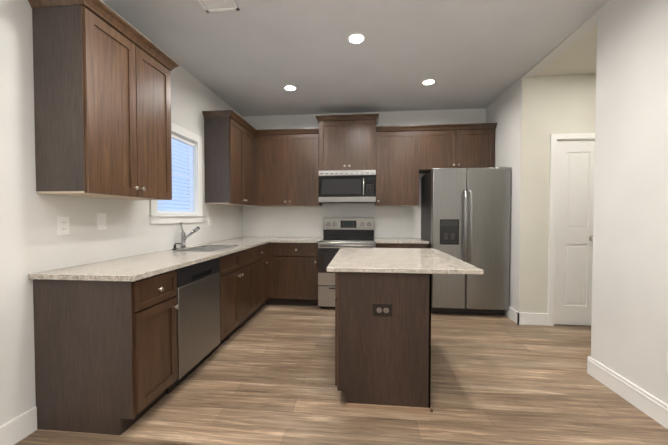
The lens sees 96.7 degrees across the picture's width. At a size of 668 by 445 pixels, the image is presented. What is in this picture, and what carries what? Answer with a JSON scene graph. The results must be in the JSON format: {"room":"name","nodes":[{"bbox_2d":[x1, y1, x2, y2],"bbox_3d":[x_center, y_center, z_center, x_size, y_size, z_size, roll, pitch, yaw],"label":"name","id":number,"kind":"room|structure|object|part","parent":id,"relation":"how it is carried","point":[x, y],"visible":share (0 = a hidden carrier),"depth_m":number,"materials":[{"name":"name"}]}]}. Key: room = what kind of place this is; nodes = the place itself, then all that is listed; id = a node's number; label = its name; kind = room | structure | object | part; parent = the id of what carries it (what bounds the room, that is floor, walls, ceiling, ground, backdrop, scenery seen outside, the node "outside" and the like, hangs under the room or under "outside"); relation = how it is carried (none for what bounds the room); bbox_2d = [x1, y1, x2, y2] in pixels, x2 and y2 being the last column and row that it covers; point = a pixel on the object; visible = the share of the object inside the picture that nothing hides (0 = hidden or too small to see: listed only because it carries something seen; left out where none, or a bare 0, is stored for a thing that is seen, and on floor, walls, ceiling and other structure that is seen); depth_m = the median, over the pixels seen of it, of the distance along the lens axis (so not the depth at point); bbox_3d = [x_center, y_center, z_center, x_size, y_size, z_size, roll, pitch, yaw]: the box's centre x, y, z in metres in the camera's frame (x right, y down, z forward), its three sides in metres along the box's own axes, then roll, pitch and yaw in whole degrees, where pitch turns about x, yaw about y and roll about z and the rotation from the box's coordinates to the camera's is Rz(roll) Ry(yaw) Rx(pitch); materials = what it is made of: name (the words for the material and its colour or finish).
{"room":"kitchen","nodes":[
{"label":"kitchen","id":0,"kind":"room"},
{"bbox_2d":[0,0,242,425],"bbox_3d":[-1.846,-0.193,1.284,0.120,2.822,6.942,0,1,6],"label":"wall","id":1,"kind":"structure","parent":0,"point":[31,241],"depth_m":1.71,"materials":[{"name":"paint"}]},
{"bbox_2d":[0,407,36,444],"bbox_3d":[-1.926,1.184,-0.208,0.014,0.135,3.897,0,1,6],"label":"baseboard","id":2,"kind":"structure","parent":1,"relation":"attached to","point":[14,431],"depth_m":1.64,"materials":[{"name":"white wood"}]},
{"bbox_2d":[57,216,69,234],"bbox_3d":[-1.722,0.020,1.891,0.010,0.118,0.075,0,1,6],"label":"electrical outlet","id":3,"kind":"object","parent":1,"relation":"attached to","point":[63,227],"visible":1,"depth_m":1.89,"materials":[{"name":"white plastic"}]},
{"bbox_2d":[97,213,106,229],"bbox_3d":[-1.695,-0.008,2.169,0.010,0.118,0.075,0,1,6],"label":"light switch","id":4,"kind":"object","parent":1,"relation":"attached to","point":[101,221],"visible":1,"depth_m":2.16,"materials":[{"name":"white plastic"}]},
{"bbox_2d":[28,0,178,199],"bbox_3d":[-1.519,-0.741,2.085,0.369,1.127,0.851,0,1,6],"label":"upper cabinet","id":5,"kind":"object","parent":1,"relation":"attached to","point":[102,92],"visible":1,"depth_m":1.78,"materials":[{"name":"brown wood"}]},
{"bbox_2d":[149,122,203,223],"bbox_3d":[-1.657,-0.495,3.080,0.150,1.002,0.875,0,1,6],"label":"window","id":6,"kind":"structure","parent":1,"relation":"in","point":[185,134],"depth_m":3.30,"materials":[{"name":"white"}]},
{"bbox_3d":[-1.688,-0.492,3.083,0.042,0.812,0.659,0,1,6],"label":"window sash","id":7,"kind":"part","parent":6,"relation":"part of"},
{"bbox_2d":[158,133,194,213],"bbox_3d":[-1.647,-0.494,3.079,0.040,0.807,0.653,0,1,6],"label":"window blinds","id":8,"kind":"object","parent":6,"relation":"attached to","point":[184,143],"visible":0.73,"depth_m":3.17,"materials":[{"name":"white plastic"}]},
{"bbox_2d":[208,216,211,225],"bbox_3d":[-1.547,-0.020,3.700,0.010,0.118,0.075,0,1,6],"label":"electrical outlet","id":9,"kind":"object","parent":1,"relation":"attached to","point":[209,221],"visible":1,"depth_m":3.69,"materials":[{"name":"white plastic"}]},
{"bbox_2d":[202,110,253,205],"bbox_3d":[-1.358,-0.790,3.967,0.326,1.083,0.822,0,1,6],"label":"upper cabinet","id":10,"kind":"object","parent":1,"relation":"attached to","point":[246,163],"depth_m":3.57,"materials":[{"name":"brown wood"}]},
{"bbox_2d":[15,303,667,444],"bbox_3d":[0.741,1.253,1.065,5.318,0.060,7.182,0,1,6],"label":"floor","id":11,"kind":"structure","parent":0,"point":[264,374],"depth_m":2.03,"materials":[{"name":"brown wood"}]},
{"bbox_2d":[33,270,178,434],"bbox_3d":[-1.411,0.762,1.890,0.626,0.884,0.390,0,1,6],"label":"base cabinet","id":12,"kind":"object","parent":11,"relation":"on","point":[106,357],"depth_m":1.70,"materials":[{"name":"brown wood"}]},
{"bbox_2d":[166,257,219,393],"bbox_3d":[-1.351,0.753,2.388,0.618,0.880,0.604,0,1,6],"label":"dishwasher","id":13,"kind":"object","parent":11,"relation":"on","point":[198,311],"visible":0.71,"depth_m":2.29,"materials":[{"name":"silver metal"}]},
{"bbox_2d":[212,246,256,351],"bbox_3d":[-1.290,0.734,3.141,0.626,0.884,0.899,0,1,6],"label":"base cabinet","id":14,"kind":"object","parent":11,"relation":"on","point":[238,270],"depth_m":3.03,"materials":[{"name":"brown wood"}]},
{"bbox_2d":[28,222,283,280],"bbox_3d":[-1.277,0.213,3.185,0.642,0.433,3.061,0,1,6],"label":"countertop","id":15,"kind":"structure","parent":14,"relation":"on","point":[136,267],"depth_m":2.11,"materials":[{"name":"stone"}]},
{"bbox_2d":[172,222,199,249],"bbox_3d":[-1.482,0.133,2.975,0.215,0.264,0.191,0,1,6],"label":"faucet","id":16,"kind":"object","parent":15,"relation":"on","point":[183,235],"depth_m":3.03,"materials":[{"name":"silver metal"}]},
{"bbox_2d":[173,245,240,251],"bbox_3d":[-1.286,0.346,3.060,0.427,0.172,0.602,0,1,6],"label":"sink","id":17,"kind":"object","parent":15,"relation":"in","point":[202,248],"depth_m":3.05,"materials":[{"name":"silver metal"}]},
{"bbox_2d":[257,244,264,310],"bbox_3d":[-1.233,0.722,3.726,0.626,0.884,0.521,0,1,6],"label":"base cabinet","id":18,"kind":"object","parent":11,"relation":"on","point":[261,248],"depth_m":3.75,"materials":[{"name":"brown wood"}]},
{"bbox_2d":[265,242,276,304],"bbox_3d":[-1.165,0.715,4.016,0.706,0.884,0.193,0,1,6],"label":"base cabinet","id":19,"kind":"object","parent":11,"relation":"on","point":[270,248],"depth_m":4.06,"materials":[{"name":"brown wood"}]},
{"bbox_2d":[272,237,322,242],"bbox_3d":[-0.505,0.251,4.317,0.642,0.029,0.661,0,1,6],"label":"countertop","id":20,"kind":"structure","parent":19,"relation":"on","point":[286,239],"depth_m":4.18,"materials":[{"name":"stone"}]},
{"bbox_2d":[277,243,317,305],"bbox_3d":[-0.530,0.708,4.346,0.694,0.884,0.626,0,1,6],"label":"base cabinet","id":21,"kind":"object","parent":11,"relation":"on","point":[297,263],"depth_m":4.04,"materials":[{"name":"brown wood"}]},
{"bbox_2d":[318,218,375,307],"bbox_3d":[0.192,0.544,4.203,0.766,1.218,0.733,0,1,6],"label":"range","id":22,"kind":"object","parent":11,"relation":"on","point":[338,233],"visible":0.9,"depth_m":3.94,"materials":[{"name":"silver metal"}]},
{"bbox_2d":[335,272,432,411],"bbox_3d":[0.359,0.749,2.489,0.651,0.884,1.177,0,1,6],"label":"kitchen island","id":23,"kind":"object","parent":11,"relation":"on","point":[382,340],"visible":0.83,"depth_m":1.91,"materials":[{"name":"brown wood"}]},
{"bbox_2d":[327,248,483,274],"bbox_3d":[0.495,0.292,2.471,0.973,0.029,1.215,0,1,6],"label":"island countertop","id":24,"kind":"structure","parent":23,"relation":"on","point":[406,260],"depth_m":2.12,"materials":[{"name":"stone"}]},
{"bbox_2d":[376,243,427,247],"bbox_3d":[0.918,0.711,4.192,0.677,0.884,0.653,0,1,6],"label":"base cabinet","id":25,"kind":"object","parent":11,"relation":"on","point":[384,245],"visible":0.08,"depth_m":3.89,"materials":[{"name":"brown wood"}]},
{"bbox_2d":[374,238,428,243],"bbox_3d":[0.922,0.254,4.188,0.686,0.029,0.642,0,1,6],"label":"countertop","id":26,"kind":"structure","parent":25,"relation":"on","point":[402,240],"depth_m":4.01,"materials":[{"name":"stone"}]},
{"bbox_2d":[421,167,510,314],"bbox_3d":[1.710,0.229,3.980,0.915,1.835,0.839,0,1,6],"label":"fridge","id":27,"kind":"object","parent":11,"relation":"on","point":[465,214],"visible":0.94,"depth_m":3.63,"materials":[{"name":"silver metal"}]},
{"bbox_2d":[102,0,608,115],"bbox_3d":[0.741,-1.638,1.002,5.318,0.080,7.182,0,1,6],"label":"ceiling","id":28,"kind":"structure","parent":0,"point":[250,57],"depth_m":2.79,"materials":[{"name":"paint"}]},
{"bbox_2d":[198,0,238,12],"bbox_3d":[-0.866,-1.618,2.109,0.260,0.008,0.335,0,1,6],"label":"ceiling vent","id":29,"kind":"object","parent":28,"relation":"in","point":[208,6],"visible":1,"depth_m":2.22,"materials":[{"name":"white metal"}]},
{"bbox_2d":[283,85,296,90],"bbox_3d":[-0.538,-1.652,3.647,0.170,0.007,0.170,0,1,6],"label":"recessed light","id":30,"kind":"object","parent":28,"relation":"in","point":[290,87],"visible":1,"depth_m":3.63,"materials":[{"name":"white"}]},
{"bbox_2d":[347,32,365,43],"bbox_3d":[0.198,-1.630,2.632,0.170,0.007,0.170,0,1,6],"label":"recessed light","id":31,"kind":"object","parent":28,"relation":"in","point":[356,38],"visible":1,"depth_m":2.62,"materials":[{"name":"white"}]},
{"bbox_2d":[421,79,435,84],"bbox_3d":[1.112,-1.649,3.488,0.170,0.007,0.170,0,1,6],"label":"recessed light","id":32,"kind":"object","parent":28,"relation":"in","point":[428,81],"visible":1,"depth_m":3.47,"materials":[{"name":"white"}]},
{"bbox_2d":[242,108,485,237],"bbox_3d":[1.081,-0.265,4.547,5.318,2.822,0.120,0,1,6],"label":"wall","id":33,"kind":"structure","parent":0,"point":[389,221],"depth_m":4.58,"materials":[{"name":"paint"}]},
{"bbox_2d":[254,128,321,205],"bbox_3d":[-0.683,-0.800,4.433,0.968,1.083,0.417,0,1,6],"label":"upper cabinet","id":34,"kind":"object","parent":33,"relation":"attached to","point":[286,172],"depth_m":4.30,"materials":[{"name":"brown wood"}]},
{"bbox_2d":[318,114,377,170],"bbox_3d":[0.202,-1.122,4.363,0.804,0.765,0.371,0,1,6],"label":"upper cabinet","id":35,"kind":"object","parent":33,"relation":"attached to","point":[345,142],"depth_m":4.18,"materials":[{"name":"brown wood"}]},
{"bbox_2d":[319,170,375,202],"bbox_3d":[0.198,-0.512,4.335,0.800,0.446,0.455,0,1,6],"label":"microwave","id":36,"kind":"object","parent":35,"relation":"attached to","point":[347,186],"visible":1,"depth_m":4.15,"materials":[{"name":"silver metal"}]},
{"bbox_2d":[375,126,425,205],"bbox_3d":[0.932,-0.797,4.312,0.662,1.083,0.346,0,1,6],"label":"upper cabinet","id":37,"kind":"object","parent":33,"relation":"attached to","point":[401,149],"depth_m":4.15,"materials":[{"name":"brown wood"}]},
{"bbox_2d":[426,123,496,172],"bbox_3d":[1.699,-1.034,4.232,1.010,0.605,0.346,0,1,6],"label":"upper cabinet","id":38,"kind":"object","parent":33,"relation":"attached to","point":[447,145],"depth_m":4.06,"materials":[{"name":"brown wood"}]},
{"bbox_2d":[519,74,595,312],"bbox_3d":[2.823,-0.239,3.382,1.385,2.822,0.120,0,1,6],"label":"wall","id":39,"kind":"structure","parent":0,"point":[558,104],"depth_m":3.36,"materials":[{"name":"paint"}]},
{"bbox_2d":[521,313,547,325],"bbox_3d":[2.295,1.104,3.396,0.281,0.135,0.014,0,1,6],"label":"baseboard","id":40,"kind":"structure","parent":39,"relation":"attached to","point":[526,318],"depth_m":3.39,"materials":[{"name":"white wood"}]},
{"bbox_2d":[548,133,594,325],"bbox_3d":[2.740,0.089,3.388,0.600,2.165,0.138,0,1,6],"label":"door frame","id":41,"kind":"structure","parent":39,"relation":"attached to","point":[554,138],"depth_m":3.34,"materials":[{"name":"white wood"}]},
{"bbox_2d":[554,140,594,325],"bbox_3d":[2.728,0.124,3.329,0.462,2.083,0.110,0,1,6],"label":"hall door","id":42,"kind":"structure","parent":39,"relation":"in","point":[574,230],"depth_m":3.35,"materials":[{"name":"white paint"}]},
{"bbox_2d":[522,12,596,77],"bbox_3d":[2.135,-1.632,2.813,0.120,0.012,1.085,0,1,6],"label":"wall","id":43,"kind":"structure","parent":0,"point":[580,32],"depth_m":2.72,"materials":[{"name":"paint"}]},
{"bbox_2d":[486,0,667,404],"bbox_3d":[1.948,-0.185,0.917,0.120,2.822,6.942,0,1,6],"label":"wall","id":44,"kind":"structure","parent":0,"point":[629,331],"depth_m":2.02,"materials":[{"name":"paint"}]},
{"bbox_2d":[505,307,520,324],"bbox_3d":[2.168,1.093,3.906,0.014,0.135,1.006,0,1,6],"label":"baseboard","id":45,"kind":"structure","parent":44,"relation":"attached to","point":[515,316],"depth_m":3.51,"materials":[{"name":"white wood"}]},
{"bbox_2d":[587,356,667,428],"bbox_3d":[1.794,1.181,-0.074,0.046,0.135,4.879,0,1,6],"label":"baseboard","id":46,"kind":"structure","parent":44,"relation":"attached to","point":[653,407],"depth_m":1.98,"materials":[{"name":"white wood"}]}
]}

